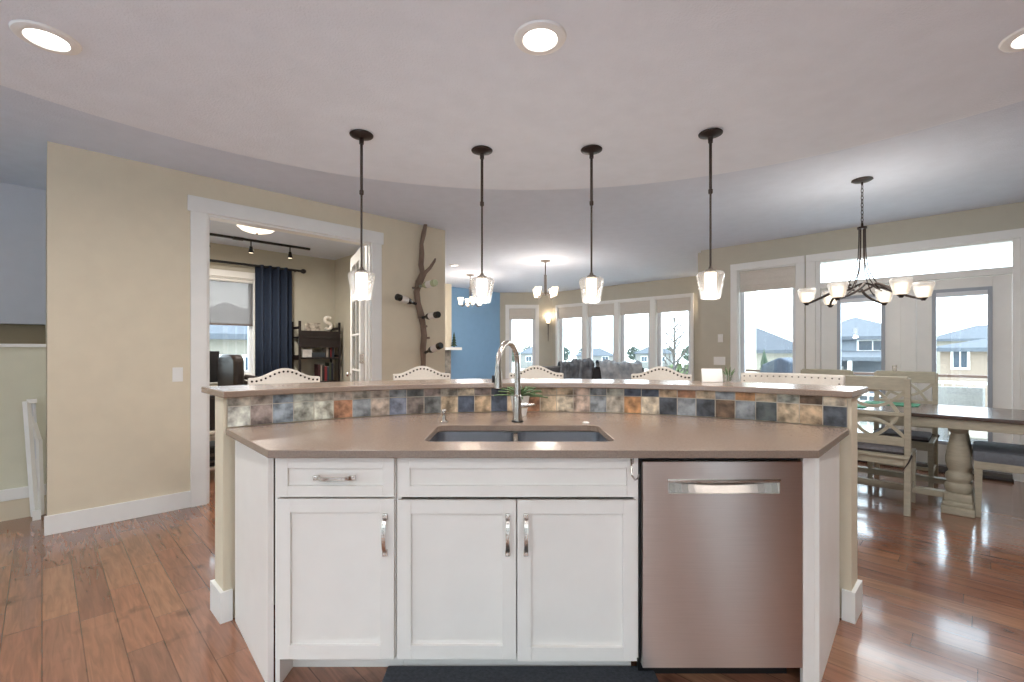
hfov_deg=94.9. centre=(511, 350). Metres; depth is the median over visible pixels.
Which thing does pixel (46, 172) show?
wall
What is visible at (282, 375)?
bar stool
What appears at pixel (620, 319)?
window
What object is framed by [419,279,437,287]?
wine bottle
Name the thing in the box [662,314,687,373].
bare tree
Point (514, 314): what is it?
roman shade
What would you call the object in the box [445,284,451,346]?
wall
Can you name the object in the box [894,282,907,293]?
diffuser
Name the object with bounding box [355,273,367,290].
diffuser
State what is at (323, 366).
book
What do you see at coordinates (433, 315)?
wine bottle
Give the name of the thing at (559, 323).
window
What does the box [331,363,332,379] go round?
book
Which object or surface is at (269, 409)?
tile backsplash
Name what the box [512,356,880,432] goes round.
ground
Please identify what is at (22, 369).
wall
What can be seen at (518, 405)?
kitchen faucet
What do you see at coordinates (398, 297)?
wine bottle
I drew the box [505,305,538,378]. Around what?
window
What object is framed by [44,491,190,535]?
baseboard
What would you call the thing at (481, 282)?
diffuser
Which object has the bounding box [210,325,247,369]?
house
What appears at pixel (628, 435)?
countertop
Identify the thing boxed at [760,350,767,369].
evergreen tree
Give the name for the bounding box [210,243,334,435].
wall
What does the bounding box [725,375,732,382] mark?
glass cup
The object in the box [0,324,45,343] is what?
wall
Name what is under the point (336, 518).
base cabinet
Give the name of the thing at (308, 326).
photo board
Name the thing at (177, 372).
light switch
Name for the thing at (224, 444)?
wall
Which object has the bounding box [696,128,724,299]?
pendant lamp
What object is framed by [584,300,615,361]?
window
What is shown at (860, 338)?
house
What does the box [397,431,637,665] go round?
base cabinet
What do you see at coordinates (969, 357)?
house
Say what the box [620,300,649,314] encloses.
roman shade
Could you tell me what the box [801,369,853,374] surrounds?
dining chair
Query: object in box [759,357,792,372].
covered grill
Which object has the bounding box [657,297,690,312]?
roman shade
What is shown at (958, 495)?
dining table
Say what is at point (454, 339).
tree figurine
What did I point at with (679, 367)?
leafy tree
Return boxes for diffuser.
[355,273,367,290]
[477,278,486,295]
[586,278,596,294]
[704,272,716,290]
[801,292,811,301]
[825,295,834,304]
[832,286,843,296]
[879,292,889,301]
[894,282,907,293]
[917,286,929,296]
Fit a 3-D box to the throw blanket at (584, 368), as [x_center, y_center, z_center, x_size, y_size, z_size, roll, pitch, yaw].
[1.196,0.419,8.979,0.693,0.575,0.532,0,0,0]
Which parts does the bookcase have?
post, rail, post, shelf, rail, shelf, post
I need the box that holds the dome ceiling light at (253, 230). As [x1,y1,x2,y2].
[237,225,273,234]
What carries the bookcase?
on the floor
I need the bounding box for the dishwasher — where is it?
[637,458,802,673]
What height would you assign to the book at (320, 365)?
0.238 m
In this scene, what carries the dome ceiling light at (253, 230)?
attached to the ceiling at (657, 231)
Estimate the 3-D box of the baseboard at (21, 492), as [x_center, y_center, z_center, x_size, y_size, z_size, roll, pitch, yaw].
[-5.299,1.087,2.064,0.023,0.085,4.624,0,0,45]
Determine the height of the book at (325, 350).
0.197 m
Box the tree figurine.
[451,333,456,346]
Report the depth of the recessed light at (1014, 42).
1.94 m
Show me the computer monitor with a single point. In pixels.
(214, 355)
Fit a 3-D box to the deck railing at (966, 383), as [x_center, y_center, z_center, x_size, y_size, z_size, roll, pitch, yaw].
[6.258,0.828,5.904,6.900,1.025,0.100,0,0,45]
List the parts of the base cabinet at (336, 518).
handle, drawer, door, handle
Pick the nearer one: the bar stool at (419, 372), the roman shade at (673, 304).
the bar stool at (419, 372)
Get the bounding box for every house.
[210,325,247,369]
[519,347,531,368]
[575,348,612,366]
[633,347,672,368]
[756,327,792,372]
[841,318,880,421]
[937,325,986,386]
[937,338,986,407]
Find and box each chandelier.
[458,274,482,307]
[533,260,557,298]
[797,176,934,307]
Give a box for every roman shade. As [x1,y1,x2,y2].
[509,309,534,319]
[559,306,581,318]
[588,303,613,316]
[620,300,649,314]
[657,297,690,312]
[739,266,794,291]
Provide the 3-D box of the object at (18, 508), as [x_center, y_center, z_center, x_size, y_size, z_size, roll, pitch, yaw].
[-5.303,1.205,2.067,0.013,0.150,4.624,0,0,45]
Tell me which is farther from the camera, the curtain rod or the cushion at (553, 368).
the cushion at (553, 368)
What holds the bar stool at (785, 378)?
on the floor
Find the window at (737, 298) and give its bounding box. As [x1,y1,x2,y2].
[730,256,804,381]
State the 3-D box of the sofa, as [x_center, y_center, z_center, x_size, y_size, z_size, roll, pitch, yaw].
[1.500,0.755,9.295,2.540,0.930,0.950,0,0,0]
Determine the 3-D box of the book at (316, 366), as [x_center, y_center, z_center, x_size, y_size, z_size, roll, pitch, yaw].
[-2.957,0.326,7.139,0.150,0.254,0.032,0,0,45]
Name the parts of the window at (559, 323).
frame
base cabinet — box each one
[275,458,402,681]
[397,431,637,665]
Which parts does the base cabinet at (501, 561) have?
door, handle, handle, door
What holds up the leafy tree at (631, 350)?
on the ground
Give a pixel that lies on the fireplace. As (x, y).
(447, 349)
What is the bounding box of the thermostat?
[714,357,724,364]
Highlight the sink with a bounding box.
[430,432,606,441]
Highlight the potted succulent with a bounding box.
[494,386,547,415]
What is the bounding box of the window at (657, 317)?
[652,293,693,380]
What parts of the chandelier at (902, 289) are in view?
lamp shade, lamp shade, arm, lamp shade, rod, arm, rod, rod, chain, rod, arm, rod, rod, arm, lamp shade, arm, lamp shade, lamp shade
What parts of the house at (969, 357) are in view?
pane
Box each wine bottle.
[395,294,416,304]
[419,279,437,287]
[421,311,440,319]
[424,342,442,353]
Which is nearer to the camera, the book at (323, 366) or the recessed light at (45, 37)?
the recessed light at (45, 37)
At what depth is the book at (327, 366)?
7.18 m
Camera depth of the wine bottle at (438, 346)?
5.21 m
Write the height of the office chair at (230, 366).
1.240 m
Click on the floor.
(943, 593)
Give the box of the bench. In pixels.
[972,440,1023,516]
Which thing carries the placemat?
on the dining table
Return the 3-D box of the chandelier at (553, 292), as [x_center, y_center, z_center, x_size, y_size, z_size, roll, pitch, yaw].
[0.540,-1.151,7.600,0.386,0.619,0.386,0,0,-4]
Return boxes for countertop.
[201,379,867,397]
[226,412,848,457]
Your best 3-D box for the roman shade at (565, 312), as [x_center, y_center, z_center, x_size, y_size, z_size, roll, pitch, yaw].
[1.417,-0.929,11.369,0.723,0.272,0.035,0,0,45]
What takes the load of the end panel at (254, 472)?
on the floor
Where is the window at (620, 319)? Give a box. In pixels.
[616,297,652,369]
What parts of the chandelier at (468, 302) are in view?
lamp shade, lamp shade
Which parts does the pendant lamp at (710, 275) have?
stem, lamp shade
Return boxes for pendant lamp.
[348,129,374,299]
[470,145,493,303]
[579,145,603,302]
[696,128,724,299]
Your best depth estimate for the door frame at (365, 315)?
4.05 m
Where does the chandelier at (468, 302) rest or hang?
hanging from the ceiling at (657, 231)
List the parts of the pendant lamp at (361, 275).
stem, lamp shade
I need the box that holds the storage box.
[301,349,311,356]
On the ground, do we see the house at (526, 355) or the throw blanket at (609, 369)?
the house at (526, 355)
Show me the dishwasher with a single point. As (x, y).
(720, 540)
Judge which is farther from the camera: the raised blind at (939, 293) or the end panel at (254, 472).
the raised blind at (939, 293)
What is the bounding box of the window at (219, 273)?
[210,268,254,383]
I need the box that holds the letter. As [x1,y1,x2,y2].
[323,316,332,330]
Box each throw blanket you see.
[557,358,594,378]
[595,359,642,379]
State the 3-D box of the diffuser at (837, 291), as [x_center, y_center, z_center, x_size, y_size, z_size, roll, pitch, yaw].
[2.634,-0.479,3.800,0.090,0.082,0.090,0,0,0]
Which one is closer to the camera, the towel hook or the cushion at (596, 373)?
the towel hook
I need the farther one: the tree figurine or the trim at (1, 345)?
the tree figurine
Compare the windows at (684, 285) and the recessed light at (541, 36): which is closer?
the recessed light at (541, 36)
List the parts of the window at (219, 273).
frame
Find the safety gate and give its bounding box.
[22,399,44,520]
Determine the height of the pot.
0.115 m
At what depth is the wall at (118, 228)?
3.59 m
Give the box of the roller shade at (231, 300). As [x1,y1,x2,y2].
[210,277,252,325]
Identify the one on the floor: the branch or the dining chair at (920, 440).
the dining chair at (920, 440)
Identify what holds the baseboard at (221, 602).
attached to the wall at (224, 444)
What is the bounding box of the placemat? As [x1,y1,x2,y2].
[864,401,919,406]
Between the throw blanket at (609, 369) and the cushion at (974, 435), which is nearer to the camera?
the cushion at (974, 435)
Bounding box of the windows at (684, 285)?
[552,276,755,380]
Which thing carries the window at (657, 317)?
attached to the windows at (684, 285)
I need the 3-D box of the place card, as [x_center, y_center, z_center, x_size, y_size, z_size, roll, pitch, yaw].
[1.218,0.152,2.866,0.120,0.088,0.037,0,0,8]
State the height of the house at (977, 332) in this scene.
6.400 m
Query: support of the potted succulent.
on the countertop at (628, 435)
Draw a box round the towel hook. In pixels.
[630,458,639,480]
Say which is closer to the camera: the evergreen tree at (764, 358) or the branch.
the branch
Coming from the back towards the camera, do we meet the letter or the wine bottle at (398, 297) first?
the letter
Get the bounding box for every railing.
[746,369,986,431]
[938,387,986,442]
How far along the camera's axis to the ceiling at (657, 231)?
4.41 m
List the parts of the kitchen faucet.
spout, lever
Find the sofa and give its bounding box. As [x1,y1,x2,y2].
[542,366,643,378]
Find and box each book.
[314,364,319,376]
[320,365,321,380]
[322,348,327,356]
[322,365,324,380]
[325,362,330,380]
[325,366,326,380]
[327,366,328,380]
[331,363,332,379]
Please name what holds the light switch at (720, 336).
attached to the wall at (715, 313)
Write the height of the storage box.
0.123 m
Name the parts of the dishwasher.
toe panel, pocket handle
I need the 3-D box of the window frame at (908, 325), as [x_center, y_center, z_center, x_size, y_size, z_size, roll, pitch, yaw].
[4.414,0.040,5.260,0.156,2.480,1.924,0,0,-45]
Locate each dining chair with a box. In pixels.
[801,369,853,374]
[844,375,915,516]
[867,370,939,487]
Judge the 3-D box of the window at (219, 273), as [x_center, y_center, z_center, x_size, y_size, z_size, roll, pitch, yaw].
[-4.281,-0.335,6.190,0.180,1.550,1.780,0,0,45]
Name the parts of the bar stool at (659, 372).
nailhead trim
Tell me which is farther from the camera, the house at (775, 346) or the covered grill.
the house at (775, 346)
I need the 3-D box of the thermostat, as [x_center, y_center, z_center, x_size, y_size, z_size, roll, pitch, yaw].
[2.938,0.140,6.657,0.160,0.115,0.007,0,0,45]
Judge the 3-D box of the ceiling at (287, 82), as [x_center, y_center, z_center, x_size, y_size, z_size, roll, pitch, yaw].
[0.120,-1.369,0.274,6.000,0.179,6.927,0,0,0]
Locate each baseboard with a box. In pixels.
[0,484,45,501]
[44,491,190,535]
[210,579,861,623]
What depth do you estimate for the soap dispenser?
2.38 m
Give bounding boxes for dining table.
[857,400,1023,517]
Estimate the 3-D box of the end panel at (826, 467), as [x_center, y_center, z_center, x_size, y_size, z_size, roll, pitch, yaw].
[1.351,0.838,2.017,0.027,0.884,0.592,0,0,41]
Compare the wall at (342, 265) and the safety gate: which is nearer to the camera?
the safety gate
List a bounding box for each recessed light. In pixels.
[9,19,81,54]
[514,19,565,54]
[998,27,1023,52]
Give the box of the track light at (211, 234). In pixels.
[210,233,309,258]
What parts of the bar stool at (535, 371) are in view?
nailhead trim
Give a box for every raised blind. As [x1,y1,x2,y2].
[840,297,876,302]
[936,290,987,297]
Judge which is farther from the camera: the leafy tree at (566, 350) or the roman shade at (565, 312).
the leafy tree at (566, 350)
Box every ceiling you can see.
[0,0,1023,189]
[0,85,1023,292]
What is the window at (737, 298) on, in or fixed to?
in the wall at (715, 313)
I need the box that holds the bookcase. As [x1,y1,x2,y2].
[292,321,340,381]
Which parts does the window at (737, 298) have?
frame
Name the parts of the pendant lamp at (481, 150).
stem, lamp shade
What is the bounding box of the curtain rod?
[210,259,305,273]
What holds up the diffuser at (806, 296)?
attached to the chandelier at (902, 289)
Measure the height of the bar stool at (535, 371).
1.164 m
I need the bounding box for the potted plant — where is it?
[723,366,734,382]
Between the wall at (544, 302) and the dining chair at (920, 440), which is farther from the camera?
the wall at (544, 302)
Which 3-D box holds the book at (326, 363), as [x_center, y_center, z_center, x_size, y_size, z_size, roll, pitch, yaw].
[-2.840,0.315,7.256,0.150,0.276,0.031,0,0,45]
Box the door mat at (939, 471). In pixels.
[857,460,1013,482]
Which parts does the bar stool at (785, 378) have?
nailhead trim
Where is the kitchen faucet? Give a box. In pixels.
[492,340,535,422]
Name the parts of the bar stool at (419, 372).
nailhead trim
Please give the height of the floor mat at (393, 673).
0.012 m
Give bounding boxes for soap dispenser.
[440,409,447,422]
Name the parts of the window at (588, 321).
frame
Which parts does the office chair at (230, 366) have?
backrest, armrest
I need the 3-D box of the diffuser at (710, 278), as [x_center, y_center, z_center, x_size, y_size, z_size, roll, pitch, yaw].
[1.163,-0.407,2.753,0.068,0.105,0.067,0,0,0]
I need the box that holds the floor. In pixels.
[0,462,1023,681]
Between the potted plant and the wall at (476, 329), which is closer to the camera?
the potted plant
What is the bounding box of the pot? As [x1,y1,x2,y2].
[510,395,529,415]
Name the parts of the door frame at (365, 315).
pane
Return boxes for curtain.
[255,265,291,376]
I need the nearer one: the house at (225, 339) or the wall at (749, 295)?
the wall at (749, 295)
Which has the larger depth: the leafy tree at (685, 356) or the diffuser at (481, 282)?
the leafy tree at (685, 356)
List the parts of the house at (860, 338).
porch post, pane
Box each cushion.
[542,366,559,372]
[592,367,600,378]
[948,430,986,439]
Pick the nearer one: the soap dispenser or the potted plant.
the soap dispenser
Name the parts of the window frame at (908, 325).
glazing frame, handle, glazing frame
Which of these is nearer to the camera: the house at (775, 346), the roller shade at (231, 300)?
the roller shade at (231, 300)
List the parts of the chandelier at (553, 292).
lamp shade, stem, lamp shade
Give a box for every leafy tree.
[564,347,570,360]
[627,347,638,361]
[667,363,687,373]
[680,346,687,360]
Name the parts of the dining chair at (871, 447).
rail, rail, seat frame, post, leg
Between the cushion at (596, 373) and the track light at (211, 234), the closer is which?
the track light at (211, 234)
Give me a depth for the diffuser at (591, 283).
2.95 m
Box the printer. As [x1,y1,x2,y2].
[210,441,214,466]
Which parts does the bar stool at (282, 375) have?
nailhead trim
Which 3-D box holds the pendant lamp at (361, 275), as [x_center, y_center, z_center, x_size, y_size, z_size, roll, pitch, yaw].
[-0.887,-0.792,2.771,0.155,0.973,0.155,0,0,19]
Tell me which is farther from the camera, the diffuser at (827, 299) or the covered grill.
the covered grill
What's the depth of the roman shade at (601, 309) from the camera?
10.73 m
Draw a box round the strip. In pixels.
[800,458,813,681]
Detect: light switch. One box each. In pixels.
[172,367,182,381]
[718,334,722,341]
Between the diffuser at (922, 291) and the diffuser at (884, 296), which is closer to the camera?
the diffuser at (922, 291)
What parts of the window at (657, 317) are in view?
frame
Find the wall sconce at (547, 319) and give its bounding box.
[545,318,550,336]
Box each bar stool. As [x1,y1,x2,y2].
[247,368,319,384]
[393,366,450,379]
[509,365,563,378]
[631,366,691,380]
[741,372,844,385]
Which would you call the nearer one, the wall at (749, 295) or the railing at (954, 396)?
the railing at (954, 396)
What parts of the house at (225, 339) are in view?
pane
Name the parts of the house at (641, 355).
pane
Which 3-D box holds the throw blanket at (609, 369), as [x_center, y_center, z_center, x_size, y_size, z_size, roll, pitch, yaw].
[2.053,0.436,8.980,0.866,0.566,0.530,0,0,0]
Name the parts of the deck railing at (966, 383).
rail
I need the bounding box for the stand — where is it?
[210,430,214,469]
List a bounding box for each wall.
[0,182,45,324]
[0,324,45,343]
[0,347,45,489]
[46,172,46,507]
[47,141,444,515]
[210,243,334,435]
[215,396,856,617]
[335,254,353,381]
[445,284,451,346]
[451,287,499,378]
[500,293,551,378]
[698,253,753,380]
[701,202,1023,381]
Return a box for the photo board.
[305,323,320,330]
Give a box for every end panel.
[235,440,273,681]
[814,443,838,681]
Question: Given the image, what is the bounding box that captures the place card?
[701,369,722,381]
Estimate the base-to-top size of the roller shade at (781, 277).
0.282 m
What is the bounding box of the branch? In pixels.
[412,224,435,365]
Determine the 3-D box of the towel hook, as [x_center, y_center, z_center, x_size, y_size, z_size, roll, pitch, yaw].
[0.459,0.439,1.755,0.035,0.082,0.039,0,0,0]
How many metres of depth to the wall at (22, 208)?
4.16 m
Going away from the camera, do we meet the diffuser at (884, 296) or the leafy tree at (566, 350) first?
the diffuser at (884, 296)
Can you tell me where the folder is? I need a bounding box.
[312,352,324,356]
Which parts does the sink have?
bowl, bowl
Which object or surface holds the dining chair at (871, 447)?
on the floor
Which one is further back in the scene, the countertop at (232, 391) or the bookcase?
the bookcase
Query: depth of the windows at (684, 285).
9.90 m
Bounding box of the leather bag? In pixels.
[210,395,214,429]
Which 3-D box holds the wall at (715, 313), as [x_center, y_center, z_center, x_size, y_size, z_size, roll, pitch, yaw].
[5.276,-0.090,4.423,0.140,2.740,6.995,0,0,-45]
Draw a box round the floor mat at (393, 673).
[382,666,658,681]
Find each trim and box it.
[0,344,45,346]
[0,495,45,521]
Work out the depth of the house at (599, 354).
106.01 m
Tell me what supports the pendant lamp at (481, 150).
hanging from the ceiling at (287, 82)
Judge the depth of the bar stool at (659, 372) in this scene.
3.63 m
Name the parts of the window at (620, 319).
frame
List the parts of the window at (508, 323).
frame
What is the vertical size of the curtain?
2.470 m
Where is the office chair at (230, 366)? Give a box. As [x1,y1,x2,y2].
[218,354,257,385]
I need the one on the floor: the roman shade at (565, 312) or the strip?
the strip
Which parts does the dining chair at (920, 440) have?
leg, post, rail, rail, seat frame, leg, post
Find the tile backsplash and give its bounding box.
[227,388,847,427]
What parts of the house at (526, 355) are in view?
pane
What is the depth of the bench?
3.60 m
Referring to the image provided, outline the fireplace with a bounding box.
[445,347,461,378]
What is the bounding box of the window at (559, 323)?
[555,303,583,365]
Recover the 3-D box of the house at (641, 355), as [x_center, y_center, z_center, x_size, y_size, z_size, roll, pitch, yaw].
[34.145,1.530,112.773,8.900,5.300,6.900,0,0,22]
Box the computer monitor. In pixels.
[210,351,218,381]
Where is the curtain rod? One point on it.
(303, 271)
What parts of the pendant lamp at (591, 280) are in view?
stem, lamp shade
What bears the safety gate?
on the floor
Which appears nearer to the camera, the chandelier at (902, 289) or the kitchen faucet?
the kitchen faucet
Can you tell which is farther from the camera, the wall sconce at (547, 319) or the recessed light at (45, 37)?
the wall sconce at (547, 319)
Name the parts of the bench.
leg, seat frame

